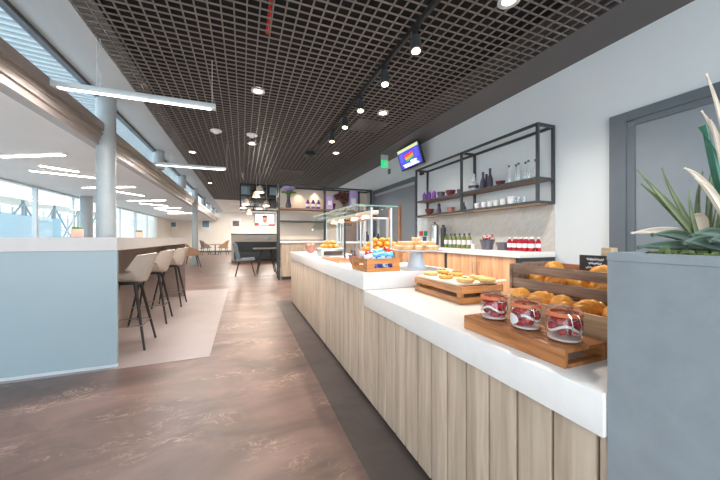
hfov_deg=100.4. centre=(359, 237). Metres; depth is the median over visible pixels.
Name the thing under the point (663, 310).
planter
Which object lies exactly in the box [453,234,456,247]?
juice bottle
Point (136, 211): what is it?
window
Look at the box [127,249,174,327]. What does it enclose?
bar stool
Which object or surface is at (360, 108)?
track spotlight
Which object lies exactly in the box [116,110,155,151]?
window
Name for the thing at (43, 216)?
mullions
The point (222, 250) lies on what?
baseboard
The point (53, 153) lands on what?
recessed light
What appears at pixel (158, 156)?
column
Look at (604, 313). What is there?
croissant
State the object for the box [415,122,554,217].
wall shelf
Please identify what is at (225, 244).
tub chair
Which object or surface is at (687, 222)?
spiky plant
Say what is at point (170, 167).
window
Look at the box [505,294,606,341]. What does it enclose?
crate
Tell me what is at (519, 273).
crate
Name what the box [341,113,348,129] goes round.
track spotlight
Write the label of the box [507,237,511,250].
juice bottle
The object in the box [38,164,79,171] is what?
recessed light
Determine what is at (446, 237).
juice bottle
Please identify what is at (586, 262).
price card
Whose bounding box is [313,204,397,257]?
sneeze guard
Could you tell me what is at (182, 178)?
column
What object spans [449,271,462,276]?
cookie
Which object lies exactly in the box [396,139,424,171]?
screen
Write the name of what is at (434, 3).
track rail
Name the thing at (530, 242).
juice bottle
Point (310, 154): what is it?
ceiling sensor
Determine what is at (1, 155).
diffuser
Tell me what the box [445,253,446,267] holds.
post
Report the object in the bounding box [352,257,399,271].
crate
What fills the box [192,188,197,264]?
column
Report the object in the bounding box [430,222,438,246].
urn
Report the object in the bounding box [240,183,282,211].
rack
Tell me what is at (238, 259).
dining chair
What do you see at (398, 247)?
cake slice
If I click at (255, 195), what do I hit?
pendant lamp
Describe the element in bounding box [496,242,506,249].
bowl
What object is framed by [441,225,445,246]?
flask
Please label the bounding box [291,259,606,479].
counter
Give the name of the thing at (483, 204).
cup
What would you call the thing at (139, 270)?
bar stool
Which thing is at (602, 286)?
croissant
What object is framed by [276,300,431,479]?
trim
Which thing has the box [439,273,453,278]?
cookie
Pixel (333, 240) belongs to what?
countertop
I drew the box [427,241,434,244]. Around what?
cake slice
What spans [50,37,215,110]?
linear pendant
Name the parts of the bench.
seat, backrest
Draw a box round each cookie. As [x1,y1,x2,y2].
[424,271,437,275]
[437,269,448,273]
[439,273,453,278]
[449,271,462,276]
[456,277,473,282]
[469,274,484,279]
[478,277,495,282]
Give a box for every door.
[372,176,416,243]
[609,81,719,251]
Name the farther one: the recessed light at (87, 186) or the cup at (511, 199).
the recessed light at (87, 186)
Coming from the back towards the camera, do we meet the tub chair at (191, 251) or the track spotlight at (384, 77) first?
the tub chair at (191, 251)
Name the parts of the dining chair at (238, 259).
backrest, seat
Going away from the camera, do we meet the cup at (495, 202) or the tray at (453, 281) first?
the tray at (453, 281)
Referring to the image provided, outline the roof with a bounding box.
[0,11,191,192]
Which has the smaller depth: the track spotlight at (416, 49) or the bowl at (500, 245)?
the track spotlight at (416, 49)
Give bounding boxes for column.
[80,196,92,236]
[96,95,115,236]
[153,150,164,169]
[178,175,185,188]
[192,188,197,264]
[201,198,205,205]
[207,204,211,210]
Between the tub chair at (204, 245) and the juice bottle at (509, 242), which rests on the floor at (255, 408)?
the tub chair at (204, 245)
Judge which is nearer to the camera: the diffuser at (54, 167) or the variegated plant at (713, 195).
the variegated plant at (713, 195)
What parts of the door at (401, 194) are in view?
handle, rail, handle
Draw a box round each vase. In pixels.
[281,186,296,207]
[480,172,485,187]
[487,168,492,186]
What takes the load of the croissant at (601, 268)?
on the croissant at (602, 286)
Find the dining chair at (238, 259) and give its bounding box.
[232,243,254,276]
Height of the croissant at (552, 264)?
0.077 m
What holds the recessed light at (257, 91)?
attached to the grid
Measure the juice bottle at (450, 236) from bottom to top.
0.260 m
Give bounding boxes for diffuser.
[0,154,65,157]
[40,166,77,171]
[57,87,210,109]
[158,165,218,169]
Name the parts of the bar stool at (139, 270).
seat plate, shell seat, leg, leg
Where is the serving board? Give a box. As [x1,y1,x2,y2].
[464,313,606,368]
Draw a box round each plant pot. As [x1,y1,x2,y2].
[71,226,83,236]
[135,230,142,237]
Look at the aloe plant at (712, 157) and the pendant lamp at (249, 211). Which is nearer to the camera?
the aloe plant at (712, 157)
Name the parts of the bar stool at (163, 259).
leg, leg, leg, shell seat, leg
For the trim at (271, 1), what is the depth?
3.25 m
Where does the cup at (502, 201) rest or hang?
on the wall shelf at (537, 179)
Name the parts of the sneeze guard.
post, post, post, post, post, post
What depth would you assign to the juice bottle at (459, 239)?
5.32 m
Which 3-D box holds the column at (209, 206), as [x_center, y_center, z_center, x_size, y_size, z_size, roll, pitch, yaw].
[-9.684,-1.975,19.297,0.250,0.450,0.250,0,0,-21]
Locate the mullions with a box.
[0,204,95,236]
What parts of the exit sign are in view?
sign panel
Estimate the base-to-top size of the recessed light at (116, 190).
0.032 m
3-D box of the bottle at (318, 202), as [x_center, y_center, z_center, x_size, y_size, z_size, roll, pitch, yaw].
[-1.272,-1.016,9.167,0.124,0.280,0.122,0,0,-21]
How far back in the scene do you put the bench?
15.67 m
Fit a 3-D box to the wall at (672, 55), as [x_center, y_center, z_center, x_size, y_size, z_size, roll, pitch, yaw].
[-0.876,-0.800,13.135,0.150,4.000,31.100,0,0,-21]
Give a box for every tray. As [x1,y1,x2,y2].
[316,248,343,256]
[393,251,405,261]
[418,274,505,285]
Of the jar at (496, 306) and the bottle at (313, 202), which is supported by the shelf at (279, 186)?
the bottle at (313, 202)
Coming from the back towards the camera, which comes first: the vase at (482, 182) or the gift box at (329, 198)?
the gift box at (329, 198)
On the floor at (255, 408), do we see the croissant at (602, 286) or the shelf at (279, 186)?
the shelf at (279, 186)
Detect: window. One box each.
[0,0,99,97]
[0,177,35,187]
[32,186,95,236]
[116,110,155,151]
[116,206,135,236]
[134,211,156,237]
[165,160,179,175]
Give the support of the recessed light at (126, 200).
in the ceiling at (22, 130)
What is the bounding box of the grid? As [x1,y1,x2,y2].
[70,0,621,199]
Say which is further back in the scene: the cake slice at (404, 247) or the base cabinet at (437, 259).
the base cabinet at (437, 259)
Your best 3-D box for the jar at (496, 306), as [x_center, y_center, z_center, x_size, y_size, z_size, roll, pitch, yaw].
[0.546,0.274,1.223,0.103,0.110,0.118,0,0,24]
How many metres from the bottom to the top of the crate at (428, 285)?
0.100 m
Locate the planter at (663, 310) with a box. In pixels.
[607,251,719,479]
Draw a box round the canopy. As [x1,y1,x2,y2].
[0,181,95,216]
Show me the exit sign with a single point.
(384, 158)
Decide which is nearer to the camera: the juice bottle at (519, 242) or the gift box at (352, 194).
the juice bottle at (519, 242)
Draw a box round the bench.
[234,242,276,261]
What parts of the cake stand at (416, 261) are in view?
plate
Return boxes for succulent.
[631,213,719,251]
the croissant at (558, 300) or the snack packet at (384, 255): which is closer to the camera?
the croissant at (558, 300)
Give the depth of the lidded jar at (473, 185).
5.11 m
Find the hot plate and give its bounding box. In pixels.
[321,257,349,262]
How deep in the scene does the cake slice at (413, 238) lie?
2.58 m
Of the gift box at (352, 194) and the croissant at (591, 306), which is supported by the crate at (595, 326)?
the croissant at (591, 306)
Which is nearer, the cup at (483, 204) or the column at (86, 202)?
the cup at (483, 204)
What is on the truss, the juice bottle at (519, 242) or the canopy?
the canopy
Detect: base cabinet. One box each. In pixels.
[280,243,362,279]
[395,252,444,267]
[447,253,515,294]
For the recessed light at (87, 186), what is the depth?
8.30 m
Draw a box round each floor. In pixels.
[0,252,369,479]
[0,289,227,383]
[228,261,276,276]
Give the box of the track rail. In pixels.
[318,0,440,144]
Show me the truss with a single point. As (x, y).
(24, 209)
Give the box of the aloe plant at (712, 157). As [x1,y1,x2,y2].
[698,124,719,194]
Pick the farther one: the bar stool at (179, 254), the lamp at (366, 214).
the bar stool at (179, 254)
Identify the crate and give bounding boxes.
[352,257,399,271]
[415,276,502,304]
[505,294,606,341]
[509,262,606,304]
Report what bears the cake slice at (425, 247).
on the cake stand at (416, 261)
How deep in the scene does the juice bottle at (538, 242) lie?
4.00 m
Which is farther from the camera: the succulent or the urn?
the urn
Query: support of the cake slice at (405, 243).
on the cake slice at (404, 247)
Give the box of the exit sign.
[381,154,387,167]
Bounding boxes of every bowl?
[305,243,315,252]
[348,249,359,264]
[425,209,433,213]
[437,191,444,196]
[445,190,455,194]
[446,207,455,211]
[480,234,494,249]
[495,180,505,184]
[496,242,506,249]
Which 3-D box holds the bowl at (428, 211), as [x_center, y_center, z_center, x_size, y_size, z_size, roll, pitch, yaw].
[1.485,-0.553,6.409,0.200,0.130,0.200,0,0,-21]
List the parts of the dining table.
leg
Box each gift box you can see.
[326,195,332,208]
[349,190,356,209]
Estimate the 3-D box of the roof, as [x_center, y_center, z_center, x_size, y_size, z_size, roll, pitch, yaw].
[-11.856,-5.350,13.614,2.650,0.100,46.000,0,0,-21]
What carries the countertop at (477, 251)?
on the base cabinet at (495, 267)
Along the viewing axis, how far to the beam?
3.63 m
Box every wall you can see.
[0,213,60,236]
[116,206,276,250]
[154,217,170,237]
[231,234,276,260]
[280,188,366,240]
[335,0,719,263]
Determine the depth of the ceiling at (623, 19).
3.85 m
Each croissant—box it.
[511,287,530,298]
[527,291,554,304]
[528,274,545,280]
[544,261,563,268]
[544,276,568,284]
[550,295,574,307]
[567,279,588,287]
[572,299,606,315]
[588,282,606,289]
[590,264,606,272]
[602,307,606,316]
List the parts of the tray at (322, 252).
panel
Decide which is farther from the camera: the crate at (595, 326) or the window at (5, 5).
the window at (5, 5)
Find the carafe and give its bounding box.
[437,203,440,212]
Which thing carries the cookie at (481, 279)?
on the tray at (453, 281)
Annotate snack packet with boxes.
[359,251,364,257]
[363,253,372,258]
[372,252,381,258]
[381,252,388,258]
[383,247,392,251]
[388,251,393,257]
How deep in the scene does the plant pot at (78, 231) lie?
3.15 m
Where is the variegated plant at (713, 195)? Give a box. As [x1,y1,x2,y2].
[683,73,719,215]
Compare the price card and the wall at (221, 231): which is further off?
the wall at (221, 231)
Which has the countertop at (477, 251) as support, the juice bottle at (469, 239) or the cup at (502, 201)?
the juice bottle at (469, 239)
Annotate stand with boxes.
[336,217,388,253]
[393,249,442,268]
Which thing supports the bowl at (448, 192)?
on the wall shelf at (537, 179)
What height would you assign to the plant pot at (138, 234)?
0.128 m
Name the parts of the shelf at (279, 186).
rail, rail, rail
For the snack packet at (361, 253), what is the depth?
2.45 m
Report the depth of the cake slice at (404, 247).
2.46 m
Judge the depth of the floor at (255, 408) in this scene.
2.06 m
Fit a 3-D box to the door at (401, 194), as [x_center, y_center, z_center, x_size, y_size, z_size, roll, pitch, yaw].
[0.889,-0.135,8.328,0.110,2.670,2.460,0,0,-21]
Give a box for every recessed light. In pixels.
[0,152,66,157]
[29,169,95,177]
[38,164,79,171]
[81,186,135,187]
[116,190,144,195]
[126,200,166,200]
[251,87,264,94]
[377,110,388,115]
[497,0,519,9]
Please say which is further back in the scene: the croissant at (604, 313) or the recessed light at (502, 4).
the recessed light at (502, 4)
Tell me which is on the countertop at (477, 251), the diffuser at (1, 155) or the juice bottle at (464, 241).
the juice bottle at (464, 241)
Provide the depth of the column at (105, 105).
4.59 m
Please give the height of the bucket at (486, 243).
0.236 m
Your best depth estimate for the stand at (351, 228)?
5.99 m
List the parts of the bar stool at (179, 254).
leg, leg, shell seat, leg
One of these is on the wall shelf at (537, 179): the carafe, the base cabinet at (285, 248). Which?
the carafe
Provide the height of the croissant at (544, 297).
0.081 m
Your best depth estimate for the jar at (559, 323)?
0.94 m
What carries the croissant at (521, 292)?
on the crate at (595, 326)
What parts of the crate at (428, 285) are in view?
crate lid, corner post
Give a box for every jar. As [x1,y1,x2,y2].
[468,173,478,189]
[480,291,507,319]
[510,298,541,329]
[545,305,583,342]
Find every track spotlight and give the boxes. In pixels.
[329,129,334,142]
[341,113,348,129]
[356,94,364,112]
[380,63,389,87]
[410,24,422,55]
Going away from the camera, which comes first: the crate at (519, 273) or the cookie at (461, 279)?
the crate at (519, 273)
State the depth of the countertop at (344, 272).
2.43 m
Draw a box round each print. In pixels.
[171,220,177,228]
[200,221,210,230]
[231,218,240,228]
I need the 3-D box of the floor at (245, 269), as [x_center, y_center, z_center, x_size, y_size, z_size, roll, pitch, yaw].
[-3.376,1.208,13.391,4.320,0.024,7.400,0,0,-21]
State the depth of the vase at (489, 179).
4.81 m
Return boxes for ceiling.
[0,92,213,220]
[8,0,694,213]
[94,0,568,190]
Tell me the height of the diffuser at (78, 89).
0.005 m
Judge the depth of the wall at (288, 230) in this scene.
9.32 m
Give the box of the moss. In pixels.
[647,247,719,255]
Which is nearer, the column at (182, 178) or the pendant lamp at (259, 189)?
the pendant lamp at (259, 189)
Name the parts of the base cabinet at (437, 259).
door, door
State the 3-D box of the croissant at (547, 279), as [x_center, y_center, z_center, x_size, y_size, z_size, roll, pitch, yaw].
[0.947,0.207,1.434,0.154,0.077,0.081,0,0,-10]
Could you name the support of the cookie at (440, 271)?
on the tray at (453, 281)
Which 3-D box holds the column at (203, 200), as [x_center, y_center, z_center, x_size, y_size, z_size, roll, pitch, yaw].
[-8.554,-1.975,16.411,0.250,0.450,0.250,0,0,-21]
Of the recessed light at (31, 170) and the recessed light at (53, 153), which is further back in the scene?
the recessed light at (31, 170)
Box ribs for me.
[0,7,191,191]
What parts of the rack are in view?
rail, rail, rail, rail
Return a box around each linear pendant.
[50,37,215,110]
[153,138,225,169]
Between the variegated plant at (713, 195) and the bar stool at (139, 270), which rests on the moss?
the variegated plant at (713, 195)
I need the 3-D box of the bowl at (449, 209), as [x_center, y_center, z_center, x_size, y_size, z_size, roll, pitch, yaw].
[1.744,-0.538,5.748,0.170,0.100,0.170,0,0,-21]
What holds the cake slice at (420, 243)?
on the cake slice
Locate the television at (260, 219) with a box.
[255,214,274,225]
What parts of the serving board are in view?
rail, foot rail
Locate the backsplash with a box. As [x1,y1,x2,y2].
[427,204,554,250]
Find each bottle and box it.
[311,200,314,208]
[316,200,319,208]
[432,189,435,197]
[444,234,447,246]
[448,234,451,247]
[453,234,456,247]
[457,233,461,247]
[462,233,466,247]
[467,233,471,248]
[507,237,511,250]
[512,237,516,250]
[517,237,521,250]
[523,237,527,250]
[528,237,533,251]
[536,237,540,250]
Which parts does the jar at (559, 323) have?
glass lid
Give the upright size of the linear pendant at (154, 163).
0.615 m
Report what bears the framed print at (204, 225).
attached to the wall at (221, 231)
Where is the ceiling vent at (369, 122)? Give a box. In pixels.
[348,118,388,132]
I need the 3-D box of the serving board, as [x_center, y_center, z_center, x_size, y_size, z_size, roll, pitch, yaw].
[0.613,0.357,1.115,0.196,0.056,0.430,0,0,-21]
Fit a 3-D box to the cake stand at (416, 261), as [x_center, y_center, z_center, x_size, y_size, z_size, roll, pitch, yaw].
[0.488,0.179,2.607,0.448,0.162,0.448,0,0,-21]
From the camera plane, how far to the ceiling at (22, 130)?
6.00 m
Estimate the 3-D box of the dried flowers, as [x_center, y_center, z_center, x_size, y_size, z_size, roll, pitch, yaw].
[-0.517,-1.176,9.574,0.653,0.600,0.333,0,0,-21]
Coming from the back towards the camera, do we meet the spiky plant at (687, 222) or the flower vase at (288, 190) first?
the flower vase at (288, 190)
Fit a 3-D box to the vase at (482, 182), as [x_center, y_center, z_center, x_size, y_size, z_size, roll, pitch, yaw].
[2.043,-0.948,4.984,0.096,0.290,0.094,0,0,-21]
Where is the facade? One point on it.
(4, 208)
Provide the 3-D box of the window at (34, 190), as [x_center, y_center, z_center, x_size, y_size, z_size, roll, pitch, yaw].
[-9.706,-0.115,10.139,0.100,2.630,4.040,0,0,-21]
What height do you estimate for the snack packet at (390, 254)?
0.074 m
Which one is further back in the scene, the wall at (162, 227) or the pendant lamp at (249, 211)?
the wall at (162, 227)
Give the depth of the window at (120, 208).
14.03 m
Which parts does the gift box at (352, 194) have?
printed panel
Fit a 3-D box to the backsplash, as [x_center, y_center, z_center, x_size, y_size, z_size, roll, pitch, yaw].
[2.069,-0.130,5.396,0.012,0.660,2.960,0,0,-21]
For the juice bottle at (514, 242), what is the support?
on the countertop at (477, 251)
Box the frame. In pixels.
[516,257,554,290]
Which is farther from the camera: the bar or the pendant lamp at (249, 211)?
the pendant lamp at (249, 211)
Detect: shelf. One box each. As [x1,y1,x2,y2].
[277,184,371,279]
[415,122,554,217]
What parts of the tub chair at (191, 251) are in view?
arm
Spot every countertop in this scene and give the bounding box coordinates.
[280,240,369,242]
[290,251,452,289]
[364,287,606,437]
[437,247,555,257]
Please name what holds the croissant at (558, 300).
on the crate at (595, 326)
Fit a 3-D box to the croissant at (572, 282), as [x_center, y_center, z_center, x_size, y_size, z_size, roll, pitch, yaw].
[0.970,0.207,1.335,0.081,0.077,0.154,0,0,34]
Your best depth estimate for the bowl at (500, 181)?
4.59 m
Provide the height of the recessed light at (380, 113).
0.030 m
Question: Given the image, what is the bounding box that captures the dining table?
[253,247,276,274]
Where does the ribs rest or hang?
attached to the roof
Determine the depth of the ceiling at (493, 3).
4.22 m
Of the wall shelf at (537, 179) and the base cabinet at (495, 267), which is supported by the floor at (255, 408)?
the base cabinet at (495, 267)
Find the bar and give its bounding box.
[0,237,186,381]
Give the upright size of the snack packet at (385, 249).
0.080 m
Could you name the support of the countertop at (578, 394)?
on the counter at (457, 420)
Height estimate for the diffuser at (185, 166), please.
0.005 m
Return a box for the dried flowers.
[334,191,348,209]
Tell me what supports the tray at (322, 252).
on the countertop at (344, 272)
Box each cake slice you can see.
[395,245,402,249]
[403,241,411,245]
[403,246,411,249]
[412,237,420,240]
[418,241,426,245]
[424,246,433,249]
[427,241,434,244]
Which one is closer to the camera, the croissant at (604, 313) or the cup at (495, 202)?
the croissant at (604, 313)
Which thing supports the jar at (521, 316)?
on the serving board
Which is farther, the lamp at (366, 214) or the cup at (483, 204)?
the cup at (483, 204)
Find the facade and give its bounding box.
[1,205,95,236]
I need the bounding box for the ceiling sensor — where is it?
[304,151,315,157]
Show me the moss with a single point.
(662, 250)
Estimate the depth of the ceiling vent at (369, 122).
5.83 m
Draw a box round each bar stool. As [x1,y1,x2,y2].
[118,252,157,350]
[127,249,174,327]
[151,247,188,308]
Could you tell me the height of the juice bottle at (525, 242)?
0.190 m
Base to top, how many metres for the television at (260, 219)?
1.040 m
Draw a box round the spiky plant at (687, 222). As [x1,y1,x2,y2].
[636,168,719,232]
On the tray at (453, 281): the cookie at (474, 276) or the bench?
the cookie at (474, 276)
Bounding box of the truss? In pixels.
[13,200,95,236]
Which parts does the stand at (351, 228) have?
post, post, panel, post, post, post, post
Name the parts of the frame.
steel frame, infill panel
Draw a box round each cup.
[481,202,486,206]
[487,201,492,206]
[493,200,498,205]
[499,199,506,204]
[507,196,514,203]
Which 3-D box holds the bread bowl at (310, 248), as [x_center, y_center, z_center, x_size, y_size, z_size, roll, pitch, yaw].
[-0.872,0.177,5.297,0.200,0.165,0.200,0,0,-21]
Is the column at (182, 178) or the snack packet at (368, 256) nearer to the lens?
the snack packet at (368, 256)
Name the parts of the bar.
panel, panel, panel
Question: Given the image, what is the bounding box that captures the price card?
[579,248,617,270]
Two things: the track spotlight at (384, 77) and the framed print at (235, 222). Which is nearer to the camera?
the track spotlight at (384, 77)
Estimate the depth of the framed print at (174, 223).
24.17 m
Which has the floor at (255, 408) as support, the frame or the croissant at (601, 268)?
the frame
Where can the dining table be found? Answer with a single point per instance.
(261, 251)
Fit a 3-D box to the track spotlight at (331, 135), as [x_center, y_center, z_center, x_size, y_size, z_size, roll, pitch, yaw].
[-0.557,-2.019,5.947,0.132,0.243,0.144,0,0,-21]
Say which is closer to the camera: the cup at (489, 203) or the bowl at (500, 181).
the bowl at (500, 181)
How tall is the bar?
1.205 m
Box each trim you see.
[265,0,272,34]
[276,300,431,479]
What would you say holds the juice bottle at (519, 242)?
on the countertop at (477, 251)
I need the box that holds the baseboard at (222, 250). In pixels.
[199,250,230,251]
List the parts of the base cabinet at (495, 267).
door, door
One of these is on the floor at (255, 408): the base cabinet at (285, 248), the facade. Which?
the base cabinet at (285, 248)
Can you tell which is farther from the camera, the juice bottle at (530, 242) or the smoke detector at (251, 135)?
the smoke detector at (251, 135)
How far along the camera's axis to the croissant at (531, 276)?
1.47 m
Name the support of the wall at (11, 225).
on the ground
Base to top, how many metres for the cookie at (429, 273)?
0.028 m
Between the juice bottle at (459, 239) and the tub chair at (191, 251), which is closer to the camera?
the juice bottle at (459, 239)
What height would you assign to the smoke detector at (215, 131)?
0.075 m
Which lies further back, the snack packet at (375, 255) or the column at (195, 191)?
the column at (195, 191)
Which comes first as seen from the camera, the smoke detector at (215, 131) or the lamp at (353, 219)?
the lamp at (353, 219)
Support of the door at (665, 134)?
in the wall at (672, 55)
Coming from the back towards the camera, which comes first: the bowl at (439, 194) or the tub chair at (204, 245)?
the tub chair at (204, 245)
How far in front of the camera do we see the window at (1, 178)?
7.59 m
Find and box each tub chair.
[186,244,200,266]
[199,240,210,255]
[218,240,228,254]
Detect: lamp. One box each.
[247,198,252,213]
[252,191,259,197]
[256,185,263,192]
[327,210,378,221]
[344,218,377,222]
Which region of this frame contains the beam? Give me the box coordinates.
[0,37,217,220]
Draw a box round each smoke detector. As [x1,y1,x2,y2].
[210,129,221,133]
[246,133,256,137]
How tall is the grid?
0.013 m

